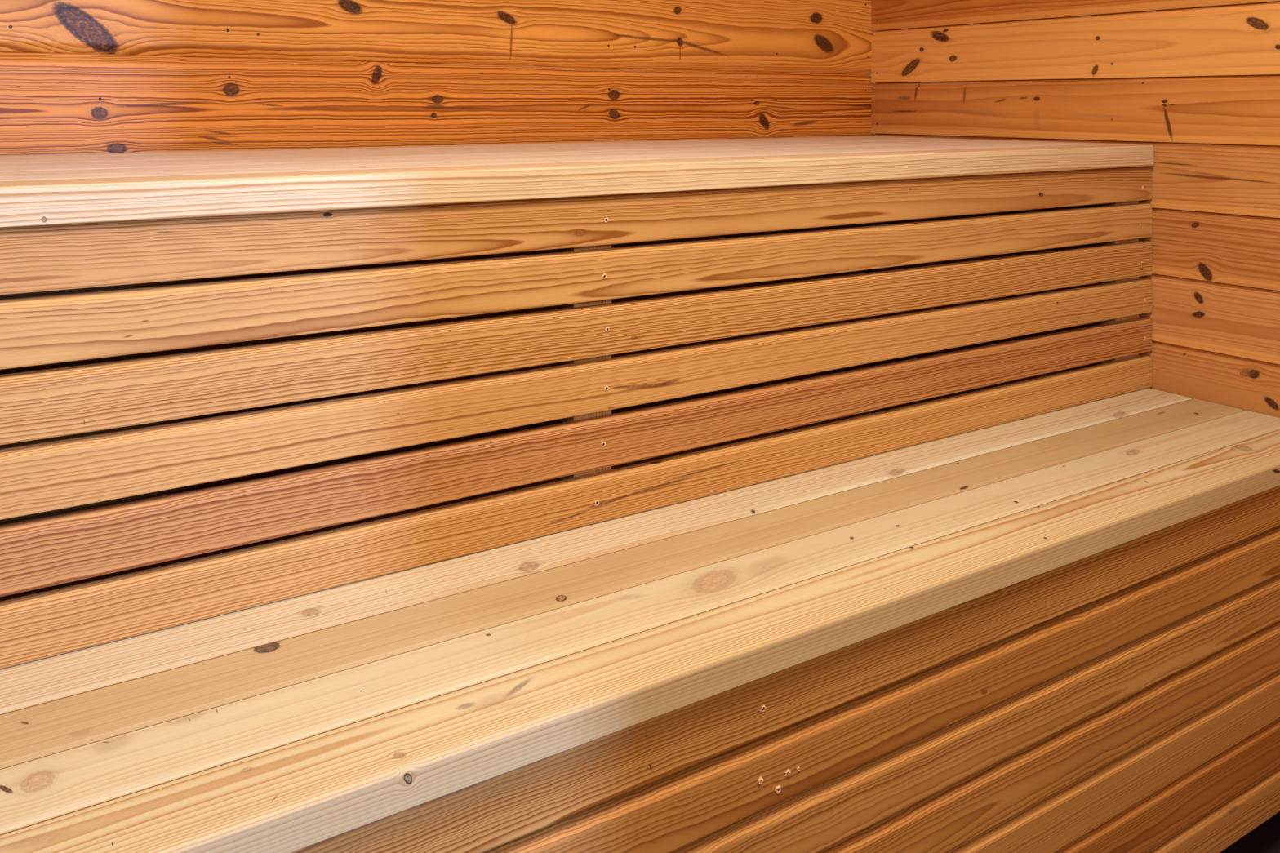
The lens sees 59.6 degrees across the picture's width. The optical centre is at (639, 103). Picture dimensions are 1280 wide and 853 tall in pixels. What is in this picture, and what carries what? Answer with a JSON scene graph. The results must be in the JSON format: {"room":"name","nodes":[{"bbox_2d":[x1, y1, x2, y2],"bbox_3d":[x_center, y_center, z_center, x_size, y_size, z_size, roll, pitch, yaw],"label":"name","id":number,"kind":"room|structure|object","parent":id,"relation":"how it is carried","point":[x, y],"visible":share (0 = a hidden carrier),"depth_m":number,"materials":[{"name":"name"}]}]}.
{"room":"spa","nodes":[
{"label":"spa","id":0,"kind":"room"},
{"bbox_2d":[0,0,873,600],"bbox_3d":[-0.789,0.000,1.724,3.206,2.200,0.011,0,0,-34],"label":"wall","id":1,"kind":"structure","parent":0,"point":[77,76],"depth_m":1.98,"materials":[{"name":"brown wood"}]},
{"bbox_2d":[0,136,1154,668],"bbox_3d":[-0.589,0.309,1.422,3.194,0.467,0.702,0,0,-34],"label":"bench","id":2,"kind":"object","parent":1,"relation":"attached to","point":[71,220],"visible":1,"depth_m":1.29,"materials":[{"name":"brown wood"}]},
{"bbox_2d":[871,0,1279,417],"bbox_3d":[1.399,0.000,1.338,0.015,2.200,3.068,0,0,-34],"label":"wall","id":3,"kind":"structure","parent":0,"point":[1196,82],"depth_m":2.01,"materials":[{"name":"brown wood"}]},
{"bbox_2d":[1220,811,1279,852],"bbox_3d":[0.064,1.130,0.444,3.200,0.060,3.067,0,0,-34],"label":"floor","id":4,"kind":"structure","parent":0,"point":[1264,838],"depth_m":1.67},
{"bbox_2d":[0,387,1279,852],"bbox_3d":[-0.306,0.807,0.998,3.194,0.585,0.357,0,0,-34],"label":"bench","id":5,"kind":"object","parent":4,"relation":"on","point":[1058,631],"visible":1,"depth_m":1.17,"materials":[{"name":"brown wood"}]}
]}

